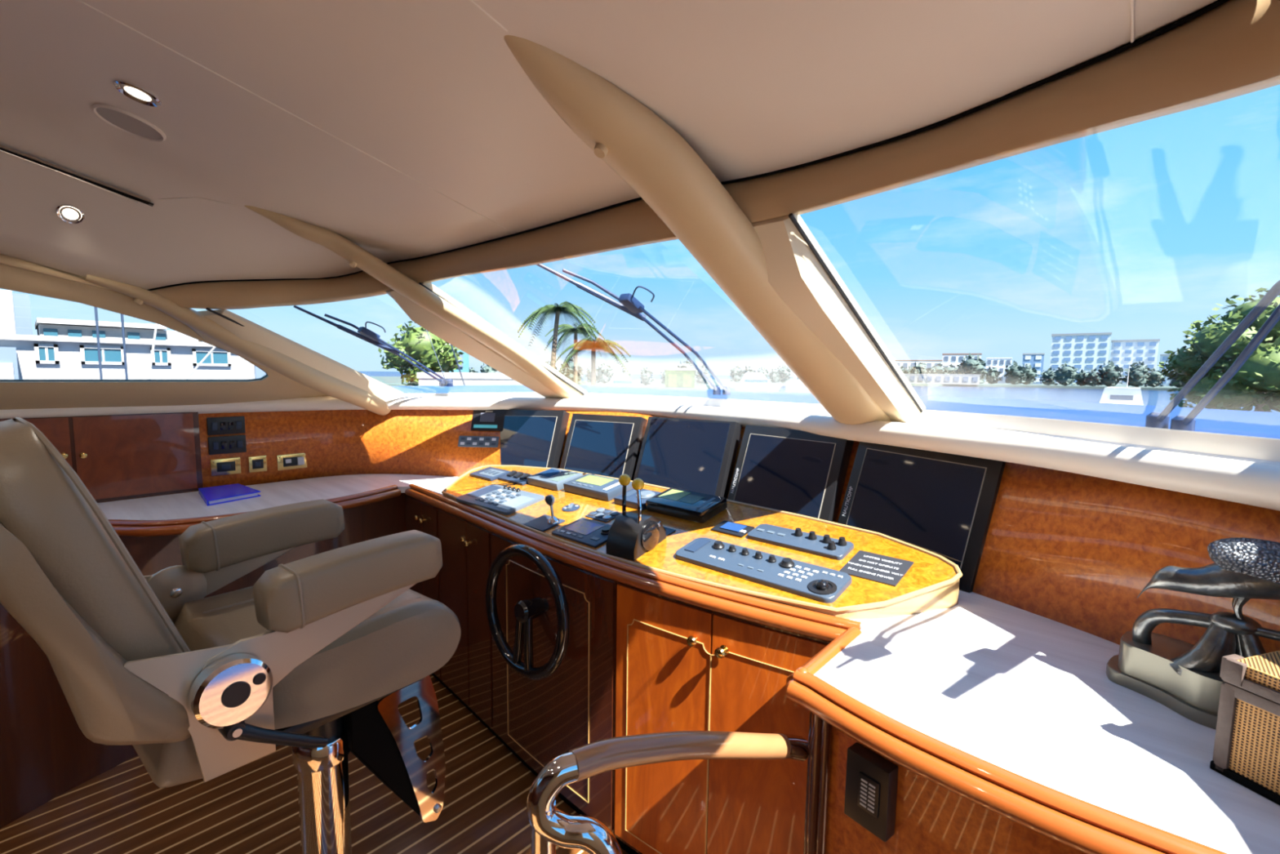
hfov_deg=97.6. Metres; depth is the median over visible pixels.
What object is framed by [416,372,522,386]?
house
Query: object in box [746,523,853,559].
panel
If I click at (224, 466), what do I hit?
socket
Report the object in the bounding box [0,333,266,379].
house
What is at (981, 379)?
tree
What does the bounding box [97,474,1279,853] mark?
countertop
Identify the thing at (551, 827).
grab rail
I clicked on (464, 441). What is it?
keypad
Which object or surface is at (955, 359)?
house
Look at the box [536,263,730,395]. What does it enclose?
windshield wiper
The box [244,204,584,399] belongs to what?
trim
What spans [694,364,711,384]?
tree
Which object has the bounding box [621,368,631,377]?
tree
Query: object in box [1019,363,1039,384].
tree
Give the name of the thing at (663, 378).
tree
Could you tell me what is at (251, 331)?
trim
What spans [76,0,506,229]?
trim
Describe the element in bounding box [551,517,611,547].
screen
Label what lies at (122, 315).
mast
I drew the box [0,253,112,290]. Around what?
trim
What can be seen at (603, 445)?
monitor
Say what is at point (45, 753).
base cabinet
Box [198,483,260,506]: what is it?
book
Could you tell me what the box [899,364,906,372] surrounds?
tree
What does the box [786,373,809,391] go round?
yacht
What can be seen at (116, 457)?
upper cabinet
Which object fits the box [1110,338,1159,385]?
apartment tower
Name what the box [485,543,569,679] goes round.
steering wheel
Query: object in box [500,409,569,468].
monitor
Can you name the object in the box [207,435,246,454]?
panel
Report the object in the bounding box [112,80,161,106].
recessed light
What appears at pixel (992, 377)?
tree
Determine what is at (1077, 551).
wall
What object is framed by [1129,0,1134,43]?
trim
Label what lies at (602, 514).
cluster
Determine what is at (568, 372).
tree
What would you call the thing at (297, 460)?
socket
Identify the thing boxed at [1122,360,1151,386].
tree
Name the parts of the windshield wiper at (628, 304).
blade, arm, arm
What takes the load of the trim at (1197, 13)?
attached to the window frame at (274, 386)
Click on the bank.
(388, 380)
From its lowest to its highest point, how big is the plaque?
0.028 m
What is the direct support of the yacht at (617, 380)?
on the water
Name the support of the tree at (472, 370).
on the bank
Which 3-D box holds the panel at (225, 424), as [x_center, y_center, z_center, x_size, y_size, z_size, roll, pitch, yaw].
[-1.927,-0.007,2.610,0.021,0.082,0.145,6,7,42]
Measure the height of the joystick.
0.113 m
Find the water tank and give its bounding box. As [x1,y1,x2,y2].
[442,343,469,372]
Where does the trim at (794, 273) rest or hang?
attached to the wall
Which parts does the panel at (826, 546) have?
rotary knob, rotary knob, rotary knob, rotary knob, rotary knob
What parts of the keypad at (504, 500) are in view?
plate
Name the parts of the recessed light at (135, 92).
bulb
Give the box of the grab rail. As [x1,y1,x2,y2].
[526,730,808,853]
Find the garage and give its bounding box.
[0,346,18,379]
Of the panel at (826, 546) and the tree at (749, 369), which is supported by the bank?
the tree at (749, 369)
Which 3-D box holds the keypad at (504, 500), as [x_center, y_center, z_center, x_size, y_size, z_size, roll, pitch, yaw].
[-0.580,0.289,2.311,0.368,0.057,0.199,6,7,42]
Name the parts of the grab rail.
post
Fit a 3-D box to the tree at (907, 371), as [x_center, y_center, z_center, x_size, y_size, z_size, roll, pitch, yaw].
[140.559,-27.457,291.591,7.697,9.272,8.739,-2,6,-29]
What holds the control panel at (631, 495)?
attached to the dashboard
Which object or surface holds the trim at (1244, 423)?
attached to the wall
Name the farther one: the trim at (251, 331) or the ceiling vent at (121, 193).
the trim at (251, 331)
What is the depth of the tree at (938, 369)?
294.78 m
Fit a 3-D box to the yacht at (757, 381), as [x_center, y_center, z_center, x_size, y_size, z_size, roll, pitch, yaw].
[31.391,-11.845,147.752,11.862,5.000,8.675,6,7,42]
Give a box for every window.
[0,288,267,381]
[205,307,244,326]
[418,282,584,395]
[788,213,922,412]
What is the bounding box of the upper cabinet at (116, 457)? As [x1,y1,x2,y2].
[0,411,203,502]
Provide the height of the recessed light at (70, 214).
0.056 m
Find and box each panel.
[206,416,245,435]
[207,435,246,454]
[469,466,511,480]
[497,470,532,485]
[675,537,852,603]
[711,520,754,537]
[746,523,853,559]
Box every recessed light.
[55,204,84,223]
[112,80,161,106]
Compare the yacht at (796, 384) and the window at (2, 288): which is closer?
the window at (2, 288)
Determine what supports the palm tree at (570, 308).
on the bank
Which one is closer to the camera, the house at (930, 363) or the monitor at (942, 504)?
the monitor at (942, 504)
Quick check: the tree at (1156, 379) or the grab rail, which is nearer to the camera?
the grab rail
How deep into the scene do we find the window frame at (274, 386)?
2.24 m
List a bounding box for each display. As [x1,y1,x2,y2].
[563,473,632,501]
[645,487,727,523]
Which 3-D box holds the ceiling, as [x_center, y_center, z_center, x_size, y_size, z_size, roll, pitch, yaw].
[-1.478,-0.644,0.316,3.149,0.645,3.750,6,7,42]
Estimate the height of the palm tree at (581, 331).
9.612 m
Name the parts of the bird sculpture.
leg, leg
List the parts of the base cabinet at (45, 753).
door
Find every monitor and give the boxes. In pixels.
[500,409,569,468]
[560,413,647,480]
[633,416,742,497]
[727,424,853,522]
[837,441,1005,592]
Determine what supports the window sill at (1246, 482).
attached to the wall
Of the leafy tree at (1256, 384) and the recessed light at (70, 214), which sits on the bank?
the leafy tree at (1256, 384)
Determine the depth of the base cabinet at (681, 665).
1.48 m
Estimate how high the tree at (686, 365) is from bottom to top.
7.955 m
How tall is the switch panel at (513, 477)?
0.041 m
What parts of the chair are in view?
backrest, plate, plate, armrest, recline lever, seat, post, armrest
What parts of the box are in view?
lid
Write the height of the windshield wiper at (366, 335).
0.365 m
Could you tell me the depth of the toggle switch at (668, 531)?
1.81 m
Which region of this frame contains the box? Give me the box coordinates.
[1209,650,1279,804]
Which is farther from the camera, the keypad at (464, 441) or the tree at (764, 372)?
the tree at (764, 372)
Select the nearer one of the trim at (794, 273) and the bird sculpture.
the bird sculpture
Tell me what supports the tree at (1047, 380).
on the bank
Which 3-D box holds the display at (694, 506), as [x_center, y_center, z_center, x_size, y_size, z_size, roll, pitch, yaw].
[0.163,0.273,1.982,0.250,0.066,0.155,6,7,42]
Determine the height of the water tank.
6.265 m
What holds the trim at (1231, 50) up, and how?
attached to the window frame at (274, 386)
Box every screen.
[471,409,506,431]
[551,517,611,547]
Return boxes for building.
[0,289,32,334]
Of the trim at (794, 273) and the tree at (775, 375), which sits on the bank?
the tree at (775, 375)
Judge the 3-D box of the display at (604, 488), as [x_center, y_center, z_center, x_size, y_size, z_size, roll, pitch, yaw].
[-0.173,0.243,2.284,0.265,0.058,0.144,6,7,42]
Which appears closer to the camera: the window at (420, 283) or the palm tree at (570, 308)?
the window at (420, 283)
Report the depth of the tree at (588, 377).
179.36 m
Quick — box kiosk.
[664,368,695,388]
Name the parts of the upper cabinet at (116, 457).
door, knob, knob, door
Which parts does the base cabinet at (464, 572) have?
door, knob, knob, kick plate, door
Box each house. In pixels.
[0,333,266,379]
[35,317,198,341]
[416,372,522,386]
[894,360,942,370]
[903,373,981,384]
[942,353,982,368]
[984,357,1012,383]
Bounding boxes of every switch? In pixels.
[561,502,579,511]
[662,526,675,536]
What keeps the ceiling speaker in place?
attached to the ceiling
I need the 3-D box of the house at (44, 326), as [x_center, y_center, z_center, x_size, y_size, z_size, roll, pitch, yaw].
[-22.217,-1.692,23.970,5.600,5.210,4.650,6,7,42]
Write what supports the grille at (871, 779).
attached to the base cabinet at (931, 818)
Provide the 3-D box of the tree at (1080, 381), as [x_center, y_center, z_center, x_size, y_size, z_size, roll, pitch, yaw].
[208.912,-23.381,264.003,6.769,8.155,7.686,3,6,25]
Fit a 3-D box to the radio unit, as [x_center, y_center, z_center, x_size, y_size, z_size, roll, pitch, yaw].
[-0.372,0.227,2.454,0.210,0.058,0.151,6,7,42]
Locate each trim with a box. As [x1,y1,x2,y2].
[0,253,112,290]
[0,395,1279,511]
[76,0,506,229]
[84,274,391,415]
[143,0,1279,309]
[147,0,1229,290]
[157,197,237,206]
[189,309,403,399]
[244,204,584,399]
[385,282,586,398]
[390,385,1279,439]
[399,391,1279,465]
[469,0,507,31]
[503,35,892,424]
[751,213,925,422]
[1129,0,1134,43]
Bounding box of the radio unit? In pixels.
[526,467,582,490]
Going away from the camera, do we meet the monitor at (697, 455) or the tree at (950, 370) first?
the monitor at (697, 455)
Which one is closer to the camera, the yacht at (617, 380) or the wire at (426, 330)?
the wire at (426, 330)
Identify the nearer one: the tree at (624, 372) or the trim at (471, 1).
the trim at (471, 1)
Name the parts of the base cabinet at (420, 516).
door, knob, door, kick plate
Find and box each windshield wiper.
[293,305,453,386]
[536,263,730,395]
[1145,280,1279,431]
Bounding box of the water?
[359,371,1279,412]
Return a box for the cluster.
[585,507,621,522]
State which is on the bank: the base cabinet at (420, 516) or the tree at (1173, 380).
the tree at (1173, 380)
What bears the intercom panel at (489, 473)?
attached to the dashboard
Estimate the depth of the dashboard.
1.60 m
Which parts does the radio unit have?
plate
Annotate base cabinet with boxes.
[0,492,405,828]
[404,493,453,693]
[437,508,505,744]
[490,532,626,850]
[614,581,831,853]
[803,711,1086,853]
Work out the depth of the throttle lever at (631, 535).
1.69 m
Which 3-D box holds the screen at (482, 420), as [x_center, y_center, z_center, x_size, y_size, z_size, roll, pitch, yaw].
[-0.812,-0.039,3.041,0.200,0.119,0.060,1,6,4]
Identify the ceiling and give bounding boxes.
[0,0,1217,289]
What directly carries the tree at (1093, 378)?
on the bank
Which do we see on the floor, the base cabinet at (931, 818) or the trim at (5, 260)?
the base cabinet at (931, 818)
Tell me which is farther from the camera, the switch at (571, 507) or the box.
the switch at (571, 507)
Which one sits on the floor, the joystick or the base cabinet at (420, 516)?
the base cabinet at (420, 516)
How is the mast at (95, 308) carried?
on the water
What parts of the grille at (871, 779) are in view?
grille plate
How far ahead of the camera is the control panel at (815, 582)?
1.48 m
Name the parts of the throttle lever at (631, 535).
lever, ball knob, ball knob, lever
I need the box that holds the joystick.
[524,494,564,531]
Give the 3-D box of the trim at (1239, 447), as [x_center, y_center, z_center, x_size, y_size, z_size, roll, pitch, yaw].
[-0.003,-0.054,1.991,3.699,0.079,1.430,6,7,42]
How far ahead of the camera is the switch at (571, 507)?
2.11 m
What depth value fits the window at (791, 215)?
1.38 m
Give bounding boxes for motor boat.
[1099,364,1143,404]
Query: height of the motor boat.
5.800 m
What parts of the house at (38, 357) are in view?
pane, pane, pane, pane, corner post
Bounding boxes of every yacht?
[605,373,644,386]
[735,372,782,391]
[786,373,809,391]
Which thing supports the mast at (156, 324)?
on the water
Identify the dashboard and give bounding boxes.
[441,464,962,618]
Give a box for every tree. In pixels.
[377,320,463,386]
[469,367,478,373]
[480,363,497,373]
[517,301,598,368]
[544,322,604,384]
[555,337,632,385]
[560,357,586,385]
[585,365,599,382]
[595,361,614,383]
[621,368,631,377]
[639,366,654,385]
[660,369,665,384]
[676,360,697,384]
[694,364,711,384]
[728,365,744,382]
[742,365,755,373]
[757,366,769,379]
[768,367,782,382]
[777,363,791,382]
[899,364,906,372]
[902,365,912,373]
[908,361,931,373]
[928,362,947,373]
[944,363,956,373]
[954,353,987,382]
[979,373,986,383]
[984,366,1001,384]
[1004,360,1026,384]
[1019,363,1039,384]
[1039,366,1056,385]
[1050,362,1079,386]
[1075,369,1087,386]
[1082,367,1102,386]
[1098,360,1124,386]
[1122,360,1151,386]
[1144,367,1166,386]
[1157,287,1279,412]
[1167,369,1185,387]
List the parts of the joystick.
plate, handle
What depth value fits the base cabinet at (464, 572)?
2.31 m
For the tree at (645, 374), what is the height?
5.661 m
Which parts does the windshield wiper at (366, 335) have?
blade, arm, arm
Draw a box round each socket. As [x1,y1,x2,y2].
[209,457,240,475]
[248,455,266,472]
[276,453,306,470]
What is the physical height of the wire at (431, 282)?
8.208 m
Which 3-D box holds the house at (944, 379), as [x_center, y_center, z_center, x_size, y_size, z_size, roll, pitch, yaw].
[144.426,-23.232,271.047,35.452,4.826,14.751,6,7,42]
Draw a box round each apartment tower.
[1022,353,1044,384]
[1049,332,1111,384]
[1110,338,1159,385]
[1159,354,1177,386]
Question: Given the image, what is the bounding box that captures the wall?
[97,409,1279,653]
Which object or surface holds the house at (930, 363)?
on the bank
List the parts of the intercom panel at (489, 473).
plate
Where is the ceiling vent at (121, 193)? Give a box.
[0,144,153,206]
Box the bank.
[368,376,1182,391]
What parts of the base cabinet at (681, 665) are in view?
kick plate, door, knob, knob, door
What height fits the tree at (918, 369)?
11.754 m
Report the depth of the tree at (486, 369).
146.46 m
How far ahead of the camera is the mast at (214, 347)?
14.25 m
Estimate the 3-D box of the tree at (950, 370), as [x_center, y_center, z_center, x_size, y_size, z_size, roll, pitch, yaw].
[163.982,-28.349,296.068,10.166,10.786,8.953,4,6,31]
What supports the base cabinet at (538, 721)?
on the floor
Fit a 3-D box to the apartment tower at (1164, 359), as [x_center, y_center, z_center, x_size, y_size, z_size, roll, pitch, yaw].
[298.887,-32.012,315.854,9.442,17.568,12.492,6,7,42]
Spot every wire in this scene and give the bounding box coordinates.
[426,329,444,377]
[431,282,465,385]
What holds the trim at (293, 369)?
attached to the window frame at (274, 386)
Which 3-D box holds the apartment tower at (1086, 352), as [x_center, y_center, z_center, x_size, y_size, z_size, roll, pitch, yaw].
[263.468,-40.624,336.313,29.207,29.898,20.711,6,7,42]
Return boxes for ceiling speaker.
[91,103,166,141]
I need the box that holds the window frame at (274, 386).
[0,264,328,409]
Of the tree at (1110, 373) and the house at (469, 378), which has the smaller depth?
the house at (469, 378)
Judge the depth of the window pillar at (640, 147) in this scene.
1.20 m
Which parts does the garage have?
door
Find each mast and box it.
[93,306,102,379]
[120,314,128,379]
[147,323,157,379]
[184,346,216,379]
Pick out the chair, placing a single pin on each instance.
(302, 657)
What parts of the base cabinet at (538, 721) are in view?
kick plate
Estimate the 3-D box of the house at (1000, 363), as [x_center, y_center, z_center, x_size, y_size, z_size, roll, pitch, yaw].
[220.142,-34.700,344.168,14.975,15.512,12.469,6,7,42]
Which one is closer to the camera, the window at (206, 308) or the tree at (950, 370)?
the window at (206, 308)
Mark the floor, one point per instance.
(252, 807)
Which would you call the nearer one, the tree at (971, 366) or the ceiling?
the ceiling
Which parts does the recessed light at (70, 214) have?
bulb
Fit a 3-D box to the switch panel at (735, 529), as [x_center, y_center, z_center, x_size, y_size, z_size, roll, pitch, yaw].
[0.294,0.323,1.781,0.115,0.021,0.077,6,7,42]
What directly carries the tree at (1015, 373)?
on the bank
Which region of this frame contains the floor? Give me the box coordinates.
[0,674,628,853]
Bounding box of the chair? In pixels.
[0,416,461,853]
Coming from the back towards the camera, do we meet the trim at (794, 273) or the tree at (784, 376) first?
the tree at (784, 376)
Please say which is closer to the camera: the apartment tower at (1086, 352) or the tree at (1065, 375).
the tree at (1065, 375)
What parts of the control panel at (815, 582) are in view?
rotary knob, rotary knob, rotary knob, rotary knob, rotary knob, rotary knob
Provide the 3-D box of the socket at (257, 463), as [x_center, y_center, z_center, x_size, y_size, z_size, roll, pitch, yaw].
[-1.853,0.179,2.714,0.016,0.078,0.075,6,7,42]
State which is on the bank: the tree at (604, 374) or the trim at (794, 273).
the tree at (604, 374)
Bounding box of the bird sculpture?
[1106,537,1279,729]
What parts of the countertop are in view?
edge moulding, edge moulding, moulding corner, edge moulding, edge moulding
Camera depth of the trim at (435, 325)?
2.58 m
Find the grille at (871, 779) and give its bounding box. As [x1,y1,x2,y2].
[844,742,898,841]
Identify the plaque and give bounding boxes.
[839,550,913,586]
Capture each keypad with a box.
[456,484,544,515]
[457,435,499,447]
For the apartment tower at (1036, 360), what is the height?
17.568 m
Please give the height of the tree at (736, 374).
7.669 m
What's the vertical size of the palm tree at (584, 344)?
6.954 m
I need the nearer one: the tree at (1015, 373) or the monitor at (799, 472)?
the monitor at (799, 472)
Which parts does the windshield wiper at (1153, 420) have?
arm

